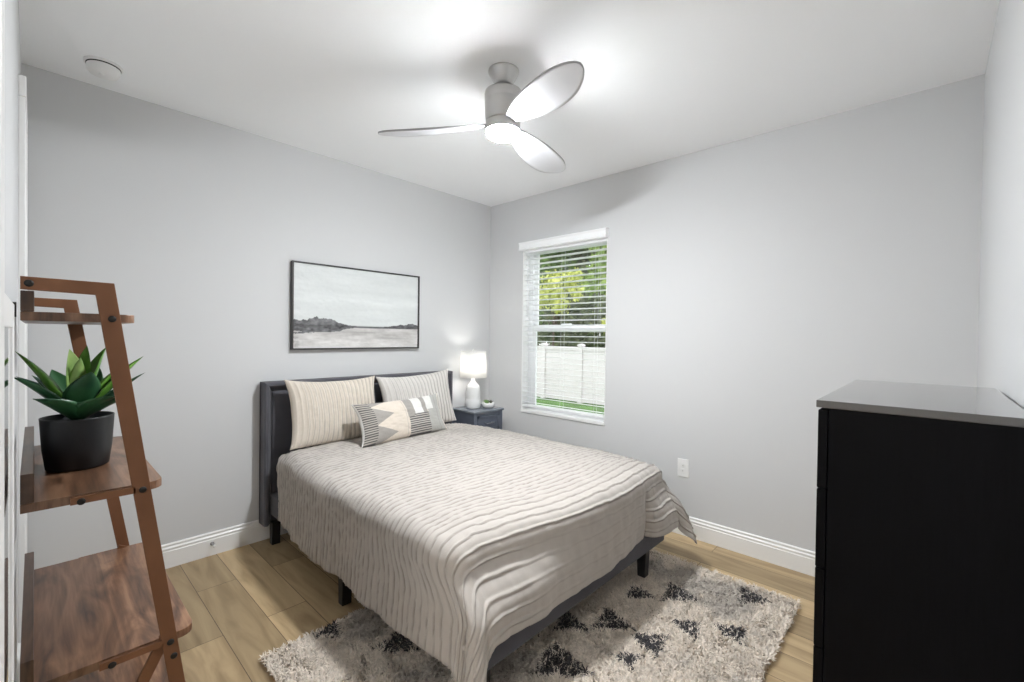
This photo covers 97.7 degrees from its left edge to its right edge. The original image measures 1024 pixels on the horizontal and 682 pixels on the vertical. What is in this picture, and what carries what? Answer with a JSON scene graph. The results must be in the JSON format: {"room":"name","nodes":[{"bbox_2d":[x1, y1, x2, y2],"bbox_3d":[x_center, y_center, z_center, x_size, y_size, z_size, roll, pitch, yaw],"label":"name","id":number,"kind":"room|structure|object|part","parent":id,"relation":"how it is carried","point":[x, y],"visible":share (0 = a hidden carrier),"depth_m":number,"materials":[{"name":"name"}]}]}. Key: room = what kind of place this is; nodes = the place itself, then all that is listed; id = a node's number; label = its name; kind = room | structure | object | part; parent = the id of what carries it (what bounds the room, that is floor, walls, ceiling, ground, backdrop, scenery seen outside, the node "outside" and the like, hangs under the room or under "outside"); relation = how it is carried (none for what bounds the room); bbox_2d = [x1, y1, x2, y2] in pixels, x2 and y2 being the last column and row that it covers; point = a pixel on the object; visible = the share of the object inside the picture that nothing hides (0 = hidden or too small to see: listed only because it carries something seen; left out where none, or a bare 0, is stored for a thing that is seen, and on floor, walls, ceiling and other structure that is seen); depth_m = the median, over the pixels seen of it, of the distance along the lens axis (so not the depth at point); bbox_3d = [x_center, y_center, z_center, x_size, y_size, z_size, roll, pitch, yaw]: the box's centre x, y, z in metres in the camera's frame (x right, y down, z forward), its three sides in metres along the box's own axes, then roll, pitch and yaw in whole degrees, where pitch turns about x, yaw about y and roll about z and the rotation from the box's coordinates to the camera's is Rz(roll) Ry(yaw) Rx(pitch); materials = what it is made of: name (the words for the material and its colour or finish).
{"room":"bedroom","nodes":[
{"label":"bedroom","id":0,"kind":"room"},
{"bbox_2d":[5,0,20,681],"bbox_3d":[-1.228,0.019,0.993,3.490,2.740,0.140,1,1,43],"label":"wall","id":1,"kind":"structure","parent":0,"point":[12,25],"depth_m":1.41,"materials":[{"name":"white paint"}]},
{"bbox_2d":[0,0,4,681],"bbox_3d":[-0.301,0.338,0.231,1.065,2.145,0.019,1,1,43],"label":"trim","id":2,"kind":"structure","parent":1,"relation":"attached to","point":[2,2],"depth_m":0.56,"materials":[{"name":"white paint"}]},
{"bbox_2d":[4,294,16,681],"bbox_3d":[-0.936,0.580,0.827,0.598,1.329,0.015,1,1,43],"label":"trim","id":3,"kind":"structure","parent":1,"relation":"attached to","point":[10,307],"depth_m":0.90,"materials":[{"name":"white paint"}]},
{"bbox_2d":[16,643,20,681],"bbox_3d":[-1.353,1.313,1.214,1.770,0.145,0.015,1,1,43],"label":"baseboard","id":4,"kind":"structure","parent":1,"relation":"attached to","point":[19,644],"depth_m":1.70,"materials":[{"name":"white paint"}]},
{"bbox_2d":[18,74,27,642],"bbox_3d":[-2.195,0.145,2.008,0.575,2.440,0.023,1,1,43],"label":"trim","id":5,"kind":"structure","parent":1,"relation":"attached to","point":[22,84],"depth_m":1.81,"materials":[{"name":"white paint"}]},
{"bbox_2d":[21,63,490,569],"bbox_3d":[-1.893,-0.012,2.938,0.140,2.740,4.990,1,1,43],"label":"wall","id":6,"kind":"structure","parent":0,"point":[198,225],"depth_m":2.80,"materials":[{"name":"white paint"}]},
{"bbox_2d":[161,519,287,568],"bbox_3d":[-1.355,1.288,3.432,0.015,0.145,3.250,1,1,43],"label":"baseboard","id":7,"kind":"structure","parent":6,"relation":"attached to","point":[176,553],"depth_m":2.85,"materials":[{"name":"white paint"}]},
{"bbox_2d":[290,260,419,349],"bbox_3d":[-1.192,-0.252,3.548,0.039,0.630,1.071,1,1,43],"label":"painting","id":8,"kind":"object","parent":6,"relation":"attached to","point":[332,307],"visible":1,"depth_m":3.47,"materials":[{"name":"grey"}]},
{"bbox_2d":[165,532,814,681],"bbox_3d":[-0.588,1.450,1.713,3.770,0.120,4.990,1,1,43],"label":"floor","id":9,"kind":"structure","parent":0,"point":[242,603],"depth_m":2.36,"materials":[{"name":"brown wood"}]},
{"bbox_2d":[20,276,191,681],"bbox_3d":[-1.322,0.611,1.489,0.814,1.543,0.413,1,1,43],"label":"ladder shelf","id":10,"kind":"object","parent":9,"relation":"on","point":[117,614],"visible":0.88,"depth_m":1.27,"materials":[{"name":"brown wood"}]},
{"bbox_2d":[14,346,143,471],"bbox_3d":[-1.358,0.201,1.410,0.280,0.371,0.296,1,1,43],"label":"agave","id":11,"kind":"object","parent":10,"relation":"on","point":[80,437],"visible":0.91,"depth_m":1.34,"materials":[{"name":"green plant"}]},
{"bbox_2d":[38,411,114,471],"bbox_3d":[-1.342,0.309,1.384,0.169,0.156,0.169,1,1,43],"label":"pot","id":12,"kind":"object","parent":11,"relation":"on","point":[69,442],"depth_m":1.33,"materials":[{"name":"black ceramic"}]},
{"bbox_3d":[-1.625,0.609,1.746,0.012,1.533,0.374,1,1,43],"label":"frame","id":13,"kind":"part","parent":10,"relation":"part of","materials":[{"name":"brown wood"}]},
{"bbox_3d":[-1.070,0.405,1.173,0.012,0.018,0.127,1,1,43],"label":"shelf rail","id":14,"kind":"part","parent":10,"relation":"part of","materials":[{"name":"brown wood"}]},
{"bbox_3d":[-1.036,0.855,1.221,0.012,0.018,0.134,1,1,43],"label":"shelf rail","id":15,"kind":"part","parent":10,"relation":"part of","materials":[{"name":"brown wood"}]},
{"bbox_3d":[-1.087,1.109,1.190,0.012,0.560,0.299,1,1,43],"label":"leg","id":16,"kind":"part","parent":10,"relation":"part of","materials":[{"name":"brown wood"}]},
{"bbox_2d":[259,371,663,681],"bbox_3d":[-0.383,0.837,2.872,2.147,1.085,1.590,1,1,43],"label":"bed","id":17,"kind":"object","parent":9,"relation":"on","point":[275,429],"visible":0.13,"depth_m":2.97,"materials":[{"name":"grey fabric"}]},
{"bbox_3d":[-0.874,1.114,2.335,2.090,0.140,0.045,1,1,43],"label":"rail","id":18,"kind":"part","parent":17,"relation":"part of","materials":[{"name":"grey fabric"}]},
{"bbox_3d":[-1.597,1.287,3.015,0.060,0.150,0.052,1,1,43],"label":"leg","id":19,"kind":"part","parent":17,"relation":"part of","materials":[{"name":"black"}]},
{"bbox_3d":[-0.879,1.279,2.356,0.060,0.200,0.052,1,1,43],"label":"leg","id":20,"kind":"part","parent":17,"relation":"part of","materials":[{"name":"black"}]},
{"bbox_3d":[-1.149,0.754,3.590,0.044,0.955,1.590,1,1,43],"label":"headboard","id":21,"kind":"part","parent":17,"relation":"part of","materials":[{"name":"grey fabric"}]},
{"bbox_3d":[-0.118,1.281,1.691,0.060,0.170,0.052,1,1,43],"label":"leg","id":22,"kind":"part","parent":17,"relation":"part of","materials":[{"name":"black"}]},
{"bbox_3d":[0.387,1.133,2.164,0.045,0.140,1.520,1,1,43],"label":"foot rail","id":23,"kind":"part","parent":17,"relation":"part of","materials":[{"name":"grey fabric"}]},
{"bbox_3d":[0.765,1.283,2.611,0.060,0.170,0.052,1,1,43],"label":"leg","id":24,"kind":"part","parent":17,"relation":"part of","materials":[{"name":"black wood"}]},
{"bbox_3d":[-0.384,0.915,2.886,1.905,0.288,1.480,1,1,43],"label":"mattress","id":25,"kind":"object","parent":17,"relation":"on","visible":0},
{"bbox_2d":[276,423,696,681],"bbox_3d":[-0.237,1.004,2.791,2.120,0.607,1.806,1,1,43],"label":"comforter","id":26,"kind":"object","parent":25,"relation":"on","point":[461,538],"visible":0.97,"depth_m":2.07,"materials":[{"name":"fabric"}]},
{"bbox_2d":[284,376,374,449],"bbox_3d":[-1.248,0.486,3.177,0.220,0.459,0.682,1,1,43],"label":"pillow","id":27,"kind":"object","parent":26,"relation":"on","point":[321,412],"visible":0.84,"depth_m":3.05,"materials":[{"name":"fabric"}]},
{"bbox_2d":[351,393,447,447],"bbox_3d":[-0.796,0.565,3.287,0.187,0.280,0.781,1,1,39],"label":"lumbar pillow","id":28,"kind":"object","parent":26,"relation":"on","point":[382,422],"visible":1,"depth_m":3.17,"materials":[{"name":"fabric"}]},
{"bbox_2d":[376,369,455,421],"bbox_3d":[-0.771,0.486,3.696,0.215,0.482,0.703,1,1,43],"label":"pillow","id":29,"kind":"object","parent":26,"relation":"on","point":[409,387],"visible":0.54,"depth_m":3.66,"materials":[{"name":"fabric"}]},
{"bbox_2d":[452,404,503,428],"bbox_3d":[-0.330,0.997,4.220,0.364,0.735,0.384,1,1,43],"label":"nightstand","id":30,"kind":"object","parent":9,"relation":"on","point":[485,417],"visible":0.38,"depth_m":4.11,"materials":[{"name":"grey wood"}]},
{"bbox_2d":[460,349,486,408],"bbox_3d":[-0.365,0.352,4.205,0.252,0.555,0.252,1,1,43],"label":"table lamp","id":31,"kind":"object","parent":30,"relation":"on","point":[472,363],"visible":1,"depth_m":4.12,"materials":[{"name":"white ceramic"}]},
{"bbox_3d":[-0.363,0.217,4.204,0.252,0.245,0.252,1,1,43],"label":"lamp shade","id":32,"kind":"part","parent":31,"relation":"part of","materials":[{"name":"fabric"}]},
{"bbox_2d":[482,399,493,407],"bbox_3d":[-0.224,0.592,4.230,0.116,0.079,0.116,1,1,43],"label":"succulent pot","id":33,"kind":"object","parent":30,"relation":"on","point":[486,404],"visible":1,"depth_m":4.19,"materials":[{"name":"white ceramic"}]},
{"bbox_2d":[482,402,493,407],"bbox_3d":[-0.224,0.606,4.230,0.116,0.050,0.116,1,1,43],"label":"bowl","id":34,"kind":"object","parent":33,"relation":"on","point":[485,404],"depth_m":4.19,"materials":[{"name":"white ceramic"}]},
{"bbox_3d":[-0.224,0.749,4.121,0.034,0.137,0.276,1,1,43],"label":"drawer","id":35,"kind":"part","parent":30,"relation":"part of","materials":[{"name":"wood"}]},
{"bbox_2d":[260,548,801,681],"bbox_3d":[0.231,1.376,2.149,1.656,0.040,2.171,1,1,43],"label":"shag rug","id":36,"kind":"object","parent":9,"relation":"on","point":[682,621],"visible":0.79,"depth_m":2.04,"materials":[{"name":"beige carpet"}]},
{"bbox_2d":[813,380,1023,681],"bbox_3d":[1.153,0.784,1.289,0.360,1.268,0.804,1,1,43],"label":"dresser","id":37,"kind":"object","parent":9,"relation":"on","point":[919,546],"visible":1,"depth_m":0.99,"materials":[{"name":"black wood"}]},
{"bbox_3d":[1.139,0.861,1.302,0.316,0.193,0.798,1,1,43],"label":"drawer","id":38,"kind":"part","parent":37,"relation":"part of","materials":[{"name":"black wood"}]},
{"bbox_3d":[1.142,0.664,1.300,0.316,0.193,0.798,1,1,43],"label":"drawer","id":39,"kind":"part","parent":37,"relation":"part of","materials":[{"name":"black wood"}]},
{"bbox_3d":[1.145,0.467,1.297,0.316,0.193,0.798,1,1,43],"label":"drawer","id":40,"kind":"part","parent":37,"relation":"part of","materials":[{"name":"black wood"}]},
{"bbox_3d":[1.147,0.270,1.295,0.316,0.193,0.798,1,1,43],"label":"drawer","id":41,"kind":"part","parent":37,"relation":"part of","materials":[{"name":"black wood"}]},
{"bbox_2d":[18,0,999,206],"bbox_3d":[-0.550,-1.410,1.681,3.770,0.120,4.990,1,1,43],"label":"ceiling","id":42,"kind":"structure","parent":0,"point":[663,79],"depth_m":2.17,"materials":[{"name":"white paint"}]},
{"bbox_2d":[83,55,122,80],"bbox_3d":[-2.033,-1.346,2.228,0.148,0.060,0.148,1,1,43],"label":"smoke detector","id":43,"kind":"object","parent":42,"relation":"attached to","point":[100,67],"visible":1,"depth_m":2.19,"materials":[{"name":"white plastic"}]},
{"bbox_2d":[378,61,583,172],"bbox_3d":[0.068,-1.180,2.284,1.110,0.336,1.052,1,1,43],"label":"ceiling fan","id":44,"kind":"object","parent":42,"relation":"hanging from","point":[506,104],"visible":1,"depth_m":2.16,"materials":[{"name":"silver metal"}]},
{"bbox_3d":[-0.396,-1.063,2.258,0.581,0.073,0.168,1,1,4],"label":"blade","id":45,"kind":"part","parent":44,"relation":"part of","materials":[{"name":"grey plastic"}]},
{"bbox_3d":[0.143,-1.059,2.538,0.168,0.073,0.581,1,1,34],"label":"blade","id":46,"kind":"part","parent":44,"relation":"part of","materials":[{"name":"grey plastic"}]},
{"bbox_3d":[0.127,-1.053,1.938,0.168,0.073,0.581,0,1,-28],"label":"blade","id":47,"kind":"part","parent":44,"relation":"part of","materials":[{"name":"grey plastic"}]},
{"bbox_2d":[489,74,984,551],"bbox_3d":[1.089,0.022,3.467,3.490,2.740,0.140,1,1,43],"label":"wall","id":48,"kind":"structure","parent":0,"point":[752,280],"depth_m":2.87,"materials":[{"name":"white paint"}]},
{"bbox_2d":[521,408,604,425],"bbox_3d":[0.451,0.672,4.020,0.925,0.030,0.095,1,1,43],"label":"trim","id":49,"kind":"structure","parent":48,"relation":"attached to","point":[527,410],"depth_m":3.96,"materials":[{"name":"white paint"}]},
{"bbox_2d":[521,238,607,421],"bbox_3d":[0.465,-0.132,4.014,0.927,1.580,0.085,1,1,43],"label":"trim","id":50,"kind":"structure","parent":48,"relation":"attached to","point":[524,374],"depth_m":4.32,"materials":[{"name":"white paint"}]},
{"bbox_2d":[527,244,606,419],"bbox_3d":[0.507,-0.117,4.059,0.925,1.610,0.062,1,1,43],"label":"window","id":51,"kind":"structure","parent":48,"relation":"in","point":[531,384],"depth_m":4.32,"materials":[{"name":"white plastic"}]},
{"bbox_2d":[519,227,608,418],"bbox_3d":[0.436,-0.144,3.985,0.951,1.562,0.107,1,1,43],"label":"window blind","id":52,"kind":"object","parent":51,"relation":"attached to","point":[596,237],"visible":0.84,"depth_m":3.96,"materials":[{"name":"white plastic"}]},
{"bbox_3d":[0.445,0.625,4.013,0.905,0.022,0.046,1,1,43],"label":"rail","id":53,"kind":"part","parent":52,"relation":"part of","materials":[{"name":"white plastic"}]},
{"bbox_3d":[0.692,-0.097,3.749,0.002,1.458,0.002,0,1,-32],"label":"ladder cord","id":54,"kind":"part","parent":52,"relation":"part of","materials":[{"name":"white fabric"}]},
{"bbox_3d":[0.511,0.254,4.048,0.850,0.803,0.023,1,1,43],"label":"sash","id":55,"kind":"part","parent":51,"relation":"part of","materials":[{"name":"white plastic"}]},
{"bbox_3d":[0.536,-0.475,4.056,0.850,0.787,0.020,1,1,43],"label":"sash","id":56,"kind":"part","parent":51,"relation":"part of","materials":[{"name":"white plastic"}]},
{"bbox_2d":[677,458,688,477],"bbox_3d":[1.233,0.916,3.226,0.082,0.130,0.012,1,1,43],"label":"wall outlet","id":57,"kind":"object","parent":48,"relation":"attached to","point":[683,464],"visible":1,"depth_m":3.22,"materials":[{"name":"white plastic"}]},
{"bbox_2d":[672,516,815,576],"bbox_3d":[1.019,1.319,3.425,3.490,0.145,0.015,1,1,43],"label":"baseboard","id":58,"kind":"structure","parent":48,"relation":"attached to","point":[798,559],"depth_m":2.90,"materials":[{"name":"white paint"}]},
{"bbox_2d":[977,0,1023,408],"bbox_3d":[0.756,0.051,0.456,0.140,2.740,4.990,1,1,43],"label":"wall","id":59,"kind":"structure","parent":0,"point":[1000,366],"depth_m":1.51,"materials":[{"name":"white paint"}]},
{"label":"outside","id":60,"kind":"structure","parent":0,"visible":0},
{"bbox_2d":[536,397,603,414],"bbox_3d":[5.125,1.554,14.756,26.000,0.230,21.860,1,1,43],"label":"ground","id":61,"kind":"structure","parent":60,"point":[543,401],"depth_m":10.03,"materials":[{"name":"green plant"}]},
{"bbox_2d":[537,250,582,345],"bbox_3d":[1.382,-2.627,19.600,3.782,7.925,3.206,1,1,43],"label":"leafy tree","id":62,"kind":"object","parent":61,"relation":"on","point":[570,251],"visible":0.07,"depth_m":18.66,"materials":[{"name":"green plant"}]},
{"bbox_2d":[539,267,584,345],"bbox_3d":[1.210,-0.308,12.502,1.869,3.441,0.847,1,1,43],"label":"leafy tree","id":63,"kind":"object","parent":61,"relation":"on","point":[580,271],"visible":0.69,"depth_m":12.25,"materials":[{"name":"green plant"}]},
{"bbox_2d":[537,343,604,404],"bbox_3d":[3.185,0.788,8.943,13.270,1.380,0.140,1,1,43],"label":"fence","id":64,"kind":"object","parent":61,"relation":"on","point":[541,358],"visible":0.14,"depth_m":10.56,"materials":[{"name":"white plastic"}]},
{"bbox_3d":[0.401,0.752,11.551,1.100,1.280,0.090,1,1,43],"label":"fence panel","id":65,"kind":"part","parent":64,"relation":"part of","materials":[{"name":"white plastic"}]},
{"bbox_3d":[0.802,0.762,11.175,0.120,1.320,0.120,1,1,43],"label":"post","id":66,"kind":"part","parent":64,"relation":"part of","materials":[{"name":"white plastic"}]},
{"bbox_3d":[1.204,0.771,10.799,1.100,1.280,0.090,1,1,43],"label":"fence panel","id":67,"kind":"part","parent":64,"relation":"part of","materials":[{"name":"white plastic"}]},
{"bbox_3d":[1.605,0.781,10.423,0.120,1.320,0.120,1,1,43],"label":"post","id":68,"kind":"part","parent":64,"relation":"part of","materials":[{"name":"white plastic"}]},
{"bbox_3d":[2.006,0.790,10.047,1.100,1.280,0.090,1,1,43],"label":"fence panel","id":69,"kind":"part","parent":64,"relation":"part of","materials":[{"name":"white plastic"}]},
{"bbox_2d":[537,289,605,347],"bbox_3d":[2.446,-0.195,14.236,5.010,3.212,2.263,1,1,43],"label":"shrub","id":70,"kind":"object","parent":61,"relation":"on","point":[567,341],"visible":0.33,"depth_m":14.16,"materials":[{"name":"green plant"}]},
{"bbox_2d":[562,247,594,341],"bbox_3d":[5.548,-3.837,21.526,10.278,10.415,4.981,1,1,43],"label":"leafy tree","id":71,"kind":"object","parent":61,"relation":"on","point":[583,249],"visible":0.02,"depth_m":21.96,"materials":[{"name":"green plant"}]},
{"bbox_2d":[575,245,606,334],"bbox_3d":[4.209,-2.585,16.967,4.008,7.975,3.170,1,1,43],"label":"leafy tree","id":72,"kind":"object","parent":61,"relation":"on","point":[603,287],"visible":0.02,"depth_m":16.97,"materials":[{"name":"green plant"}]}
]}

